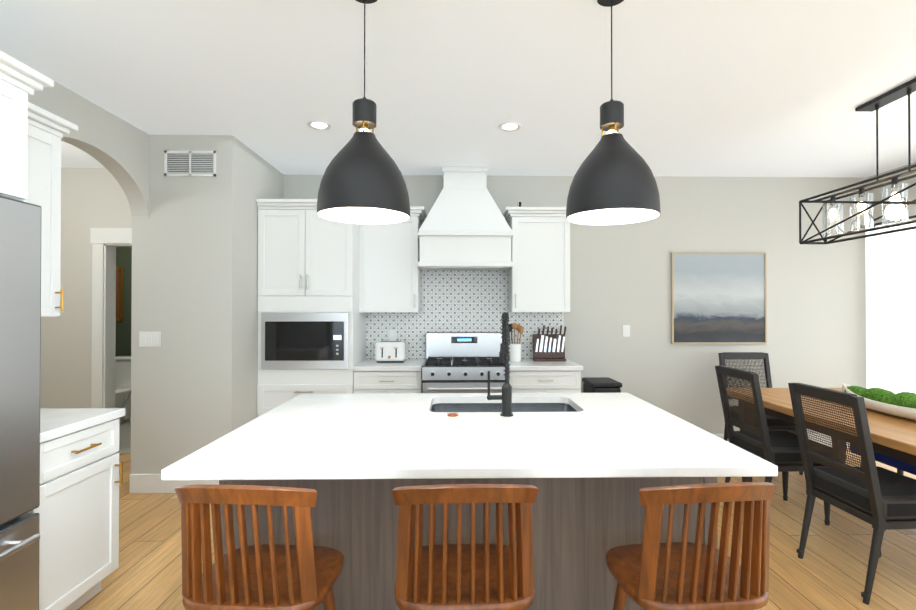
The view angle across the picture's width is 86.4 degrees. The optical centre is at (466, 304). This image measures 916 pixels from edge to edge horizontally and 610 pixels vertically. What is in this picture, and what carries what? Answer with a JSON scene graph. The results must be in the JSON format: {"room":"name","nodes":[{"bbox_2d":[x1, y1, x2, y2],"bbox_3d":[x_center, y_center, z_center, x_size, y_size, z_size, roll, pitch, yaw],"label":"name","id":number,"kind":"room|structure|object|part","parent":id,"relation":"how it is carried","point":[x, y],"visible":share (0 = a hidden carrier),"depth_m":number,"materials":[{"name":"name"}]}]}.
{"room":"dining room and kitchen","nodes":[
{"label":"dining room and kitchen","id":0,"kind":"room"},
{"bbox_2d":[40,168,131,407],"bbox_3d":[-3.623,0.073,4.736,2.020,2.780,0.130,0,0,-1],"label":"wall","id":1,"kind":"structure","parent":0,"point":[93,197],"depth_m":4.67,"materials":[{"name":"white paint"}]},
{"bbox_2d":[90,228,131,407],"bbox_3d":[-3.111,0.363,4.749,0.955,2.200,0.188,0,0,-1],"label":"door frame","id":2,"kind":"structure","parent":1,"relation":"attached to","point":[105,242],"depth_m":4.66,"materials":[{"name":"white wood"}]},
{"bbox_2d":[28,81,148,221],"bbox_3d":[-2.458,0.038,0.038,0.130,2.780,7.490,0,0,-1],"label":"wall","id":3,"kind":"structure","parent":0,"point":[116,147],"depth_m":3.38,"materials":[{"name":"grey paint"}]},
{"bbox_2d":[0,66,35,204],"bbox_3d":[-2.086,-0.655,1.504,0.667,0.467,0.905,0,0,-1],"label":"upper cabinet","id":4,"kind":"object","parent":3,"relation":"attached to","point":[31,135],"depth_m":1.91,"materials":[{"name":"white paint"}]},
{"bbox_2d":[36,118,67,316],"bbox_3d":[-2.245,-0.412,2.226,0.377,0.942,0.509,0,0,-1],"label":"upper cabinet","id":5,"kind":"object","parent":3,"relation":"attached to","point":[48,137],"depth_m":2.42,"materials":[{"name":"white paint"}]},
{"bbox_2d":[116,247,131,355],"bbox_3d":[-4.226,0.089,6.975,3.360,2.780,0.130,0,0,-1],"label":"wall","id":6,"kind":"structure","parent":0,"point":[123,327],"depth_m":6.90,"materials":[{"name":"grey paint"}]},
{"bbox_2d":[116,267,123,320],"bbox_3d":[-5.125,-0.156,6.878,0.560,0.770,0.028,0,0,-1],"label":"print","id":7,"kind":"object","parent":6,"relation":"attached to","point":[119,291],"visible":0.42,"depth_m":6.87,"materials":[{"name":"gold metal"}]},
{"bbox_2d":[0,0,915,177],"bbox_3d":[-0.690,-1.380,1.713,10.170,0.080,10.950,0,0,-1],"label":"ceiling","id":8,"kind":"structure","parent":0,"point":[743,88],"depth_m":2.83,"materials":[{"name":"white paint"}]},
{"bbox_2d":[307,121,330,130],"bbox_3d":[-1.081,-1.319,3.590,0.171,0.011,0.171,0,0,-7],"label":"recessed light","id":9,"kind":"object","parent":8,"relation":"in","point":[316,125],"depth_m":3.59,"materials":[{"name":"white plastic"}]},
{"bbox_2d":[317,0,409,223],"bbox_3d":[-0.428,-0.854,2.059,0.385,0.962,0.385,0,0,-1],"label":"pendant light","id":10,"kind":"object","parent":8,"relation":"hanging from","point":[362,181],"visible":1,"depth_m":1.94,"materials":[{"name":"black metal"}]},
{"bbox_2d":[498,122,520,131],"bbox_3d":[0.324,-1.319,3.617,0.171,0.011,0.171,0,0,-7],"label":"recessed light","id":11,"kind":"object","parent":8,"relation":"in","point":[504,127],"depth_m":3.61,"materials":[{"name":"white plastic"}]},
{"bbox_2d":[566,0,660,224],"bbox_3d":[0.621,-0.854,2.079,0.385,0.962,0.385,0,0,-1],"label":"pendant light","id":12,"kind":"object","parent":8,"relation":"hanging from","point":[613,182],"visible":1,"depth_m":1.97,"materials":[{"name":"black metal"}]},
{"bbox_2d":[799,78,915,243],"bbox_3d":[2.680,-0.899,3.049,0.218,0.857,1.418,0,0,-1],"label":"chandelier","id":13,"kind":"object","parent":8,"relation":"hanging from","point":[908,88],"visible":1,"depth_m":3.19,"materials":[{"name":"black metal"}]},
{"bbox_2d":[77,449,915,609],"bbox_3d":[-0.690,1.480,1.691,10.170,0.080,10.950,0,0,-1],"label":"floor","id":14,"kind":"structure","parent":0,"point":[828,571],"depth_m":2.80,"materials":[{"name":"brown wood"}]},
{"bbox_2d":[0,196,40,609],"bbox_3d":[-2.022,0.519,1.497,0.775,1.840,0.898,0,0,-1],"label":"fridge","id":15,"kind":"object","parent":14,"relation":"on","point":[20,291],"visible":1,"depth_m":1.85,"materials":[{"name":"grey metal"}]},
{"bbox_2d":[27,408,124,609],"bbox_3d":[-2.076,0.985,2.227,0.714,0.918,0.524,0,0,-1],"label":"base cabinet","id":16,"kind":"object","parent":14,"relation":"on","point":[77,509],"visible":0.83,"depth_m":2.23,"materials":[{"name":"white paint"}]},
{"bbox_2d":[116,420,130,453],"bbox_3d":[-4.205,1.469,5.840,3.100,0.004,2.120,0,0,-1],"label":"bathroom tile floor","id":17,"kind":"structure","parent":14,"relation":"on","point":[125,437],"depth_m":5.34,"materials":[{"name":"beige tile"}]},
{"bbox_2d":[115,356,130,423],"bbox_3d":[-4.396,1.071,6.113,0.451,0.795,0.713,0,0,-1],"label":"toilet","id":18,"kind":"object","parent":17,"relation":"on","point":[122,381],"visible":0.21,"depth_m":6.26,"materials":[{"name":"white ceramic"}]},
{"bbox_2d":[131,135,282,473],"bbox_3d":[-2.220,0.070,4.408,0.773,2.780,1.240,0,0,-1],"label":"wall block","id":19,"kind":"object","parent":14,"relation":"on","point":[194,380],"visible":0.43,"depth_m":3.79,"materials":[{"name":"grey paint"}]},
{"bbox_2d":[139,332,160,346],"bbox_3d":[-2.450,0.266,3.776,0.163,0.118,0.010,0,0,-1],"label":"switch plate","id":20,"kind":"object","parent":19,"relation":"attached to","point":[149,339],"visible":1,"depth_m":3.77,"materials":[{"name":"white plastic"}]},
{"bbox_2d":[129,474,218,493],"bbox_3d":[-2.200,1.381,3.773,0.789,0.150,0.020,0,0,-1],"label":"baseboard","id":21,"kind":"structure","parent":19,"relation":"attached to","point":[147,484],"depth_m":3.76,"materials":[{"name":"white"}]},
{"bbox_2d":[164,150,215,175],"bbox_3d":[-2.145,-1.101,3.792,0.400,0.200,0.008,0,0,-1],"label":"air vent grille","id":22,"kind":"object","parent":19,"relation":"attached to","point":[187,163],"visible":1,"depth_m":3.79,"materials":[{"name":"white metal"}]},
{"bbox_2d":[175,484,343,609],"bbox_3d":[-0.629,0.967,1.525,0.437,0.948,0.426,0,0,4],"label":"stool","id":23,"kind":"object","parent":14,"relation":"on","point":[303,572],"visible":1,"depth_m":1.38,"materials":[{"name":"brown wood"}]},
{"bbox_2d":[257,203,367,416],"bbox_3d":[-1.419,0.298,4.586,0.832,2.328,0.648,0,0,-1],"label":"tall cabinet","id":24,"kind":"object","parent":14,"relation":"on","point":[311,329],"depth_m":4.28,"materials":[{"name":"white paint"}]},
{"bbox_2d":[356,363,422,392],"bbox_3d":[-0.700,1.023,4.610,0.603,0.878,0.617,0,0,-1],"label":"base cabinet","id":25,"kind":"object","parent":14,"relation":"on","point":[370,377],"depth_m":4.31,"materials":[{"name":"white paint"}]},
{"bbox_2d":[375,341,405,362],"bbox_3d":[-0.719,0.445,4.638,0.285,0.197,0.192,0,0,-1],"label":"toaster","id":26,"kind":"object","parent":25,"relation":"on","point":[390,351],"visible":1,"depth_m":4.57,"materials":[{"name":"white plastic"}]},
{"bbox_2d":[421,332,504,392],"bbox_3d":[-0.011,0.866,4.553,0.766,1.190,0.731,0,0,-1],"label":"range","id":27,"kind":"object","parent":14,"relation":"on","point":[460,362],"visible":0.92,"depth_m":4.35,"materials":[{"name":"silver metal"}]},
{"bbox_2d":[392,484,537,609],"bbox_3d":[-0.006,0.967,1.532,0.442,0.948,0.426,0,0,-1],"label":"stool","id":28,"kind":"object","parent":14,"relation":"on","point":[485,575],"visible":1,"depth_m":1.39,"materials":[{"name":"brown wood"}]},
{"bbox_2d":[219,403,717,609],"bbox_3d":[0.007,1.003,2.382,1.890,0.885,1.071,0,0,-1],"label":"kitchen island","id":29,"kind":"object","parent":14,"relation":"on","point":[581,527],"visible":0.42,"depth_m":1.85,"materials":[{"name":"brown wood"},{"name":"taupe wood"}]},
{"bbox_2d":[161,393,777,479],"bbox_3d":[0.010,0.536,2.243,1.970,0.046,1.378,0,0,-1],"label":"island countertop","id":30,"kind":"structure","parent":29,"relation":"on","point":[379,436],"depth_m":1.83,"materials":[{"name":"white stone"}]},
{"bbox_3d":[-0.062,0.519,2.311,0.052,0.010,0.052,0,0,-1],"label":"air switch button","id":31,"kind":"part","parent":30,"relation":"part of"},
{"bbox_2d":[487,312,512,416],"bbox_3d":[0.160,0.280,2.388,0.126,0.489,0.204,0,0,-1],"label":"faucet","id":32,"kind":"object","parent":30,"relation":"on","point":[505,397],"visible":1,"depth_m":2.31,"materials":[{"name":"black metal"}]},
{"bbox_2d":[509,363,582,392],"bbox_3d":[0.696,1.024,4.636,0.646,0.878,0.617,0,0,-1],"label":"base cabinet","id":33,"kind":"object","parent":14,"relation":"on","point":[524,377],"depth_m":4.33,"materials":[{"name":"white paint"}]},
{"bbox_2d":[508,323,522,361],"bbox_3d":[0.471,0.357,4.728,0.170,0.374,0.136,0,0,-1],"label":"utensil crock","id":34,"kind":"object","parent":33,"relation":"on","point":[515,351],"visible":0.88,"depth_m":4.69,"materials":[{"name":"white ceramic"}]},
{"bbox_2d":[532,325,565,360],"bbox_3d":[0.822,0.371,4.764,0.330,0.347,0.120,0,0,-1],"label":"knife block","id":35,"kind":"object","parent":33,"relation":"on","point":[548,347],"visible":1,"depth_m":4.77,"materials":[{"name":"brown wood"}]},
{"bbox_2d":[582,377,621,392],"bbox_3d":[1.299,1.091,4.673,0.280,0.742,0.390,0,0,-1],"label":"bin","id":36,"kind":"object","parent":14,"relation":"on","point":[600,385],"visible":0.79,"depth_m":4.50,"materials":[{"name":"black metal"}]},
{"bbox_2d":[605,482,775,609],"bbox_3d":[0.696,0.967,1.541,0.437,0.948,0.426,0,0,-6],"label":"stool","id":37,"kind":"object","parent":14,"relation":"on","point":[651,572],"visible":1,"depth_m":1.40,"materials":[{"name":"brown wood"}]},
{"bbox_2d":[718,352,802,474],"bbox_3d":[2.674,0.959,4.430,0.482,1.008,0.556,0,0,-1],"label":"dining chair","id":38,"kind":"object","parent":14,"relation":"on","point":[774,424],"visible":0.21,"depth_m":4.66,"materials":[{"name":"black wood"}]},
{"bbox_2d":[715,365,834,525],"bbox_3d":[2.147,0.951,3.425,0.556,1.008,0.482,0,0,-1],"label":"dining chair","id":39,"kind":"object","parent":14,"relation":"on","point":[781,450],"visible":0.52,"depth_m":3.33,"materials":[{"name":"black wood"}]},
{"bbox_2d":[727,388,915,481],"bbox_3d":[2.680,1.070,3.049,1.020,0.760,2.130,0,0,-1],"label":"dining table","id":40,"kind":"object","parent":14,"relation":"on","point":[893,436],"visible":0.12,"depth_m":2.94,"materials":[{"name":"brown wood"}]},
{"bbox_2d":[842,383,915,420],"bbox_3d":[2.701,0.612,2.998,0.270,0.154,0.980,0,0,-1],"label":"dough bowl","id":41,"kind":"object","parent":40,"relation":"on","point":[902,404],"visible":0.77,"depth_m":3.03,"materials":[{"name":"beige wood"}]},
{"bbox_2d":[788,383,915,604],"bbox_3d":[2.148,0.945,2.595,0.572,1.008,0.495,0,0,-1],"label":"dining chair","id":42,"kind":"object","parent":14,"relation":"on","point":[880,500],"visible":1,"depth_m":2.51,"materials":[{"name":"black wood"}]},
{"bbox_2d":[850,444,915,474],"bbox_3d":[3.219,1.216,3.093,0.400,0.470,1.500,0,0,-1],"label":"bench","id":43,"kind":"object","parent":14,"relation":"on","point":[901,466],"depth_m":3.44,"materials":[{"name":"blue fabric"}]},
{"bbox_2d":[283,174,866,433],"bbox_3d":[1.208,0.075,5.029,6.107,2.780,0.130,0,0,-1],"label":"wall","id":44,"kind":"structure","parent":0,"point":[620,275],"depth_m":4.99,"materials":[{"name":"grey paint"}]},
{"bbox_2d":[359,201,569,312],"bbox_3d":[0.018,-0.462,4.750,2.055,1.070,0.386,0,0,-1],"label":"upper cabinets","id":45,"kind":"object","parent":44,"relation":"attached to","point":[390,276],"visible":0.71,"depth_m":4.60,"materials":[{"name":"white paint"}]},
{"bbox_2d":[366,270,563,358],"bbox_3d":[-0.007,0.075,4.933,2.001,0.942,0.009,0,0,-1],"label":"backsplash","id":46,"kind":"structure","parent":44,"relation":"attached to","point":[464,301],"depth_m":4.93,"materials":[{"name":"tile"}]},
{"bbox_2d":[389,329,396,340],"bbox_3d":[-0.736,0.304,4.907,0.073,0.118,0.010,0,0,-1],"label":"outlet","id":47,"kind":"object","parent":46,"relation":"attached to","point":[392,334],"visible":0.94,"depth_m":4.91,"materials":[{"name":"white plastic"}]},
{"bbox_2d":[417,167,513,270],"bbox_3d":[-0.010,-0.830,4.677,0.877,0.972,0.508,0,0,-1],"label":"range hood","id":48,"kind":"object","parent":44,"relation":"attached to","point":[465,226],"visible":1,"depth_m":4.46,"materials":[{"name":"white paint"}]},
{"bbox_2d":[623,325,629,336],"bbox_3d":[1.633,0.264,4.965,0.073,0.118,0.010,0,0,-1],"label":"switch plate","id":49,"kind":"object","parent":44,"relation":"attached to","point":[626,330],"visible":1,"depth_m":4.96,"materials":[{"name":"white plastic"}]},
{"bbox_2d":[671,252,766,343],"bbox_3d":[2.578,-0.070,4.972,0.970,0.930,0.030,0,0,-1],"label":"framed art","id":50,"kind":"object","parent":44,"relation":"attached to","point":[718,297],"visible":0.94,"depth_m":4.97,"materials":[{"name":"fabric"}]},
{"bbox_2d":[713,433,849,447],"bbox_3d":[2.563,1.389,4.970,3.060,0.150,0.020,0,0,-1],"label":"baseboard","id":51,"kind":"structure","parent":44,"relation":"attached to","point":[721,436],"depth_m":4.98,"materials":[{"name":"white"}]},
{"bbox_2d":[867,162,915,227],"bbox_3d":[4.280,0.043,0.722,0.130,2.780,8.600,0,0,-1],"label":"wall","id":52,"kind":"structure","parent":0,"point":[877,194],"depth_m":4.73,"materials":[{"name":"grey"}]},
{"bbox_2d":[861,215,915,227],"bbox_3d":[4.120,-0.811,2.865,0.105,0.044,4.242,0,0,-1],"label":"curtain rod","id":53,"kind":"object","parent":52,"relation":"attached to","point":[900,219],"visible":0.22,"depth_m":4.64,"materials":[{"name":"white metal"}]},
{"bbox_2d":[866,220,915,393],"bbox_3d":[4.088,0.322,2.932,0.078,2.215,4.030,0,0,-1],"label":"window","id":54,"kind":"structure","parent":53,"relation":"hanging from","point":[891,312],"depth_m":4.62,"materials":[{"name":"white glass"}]}
]}

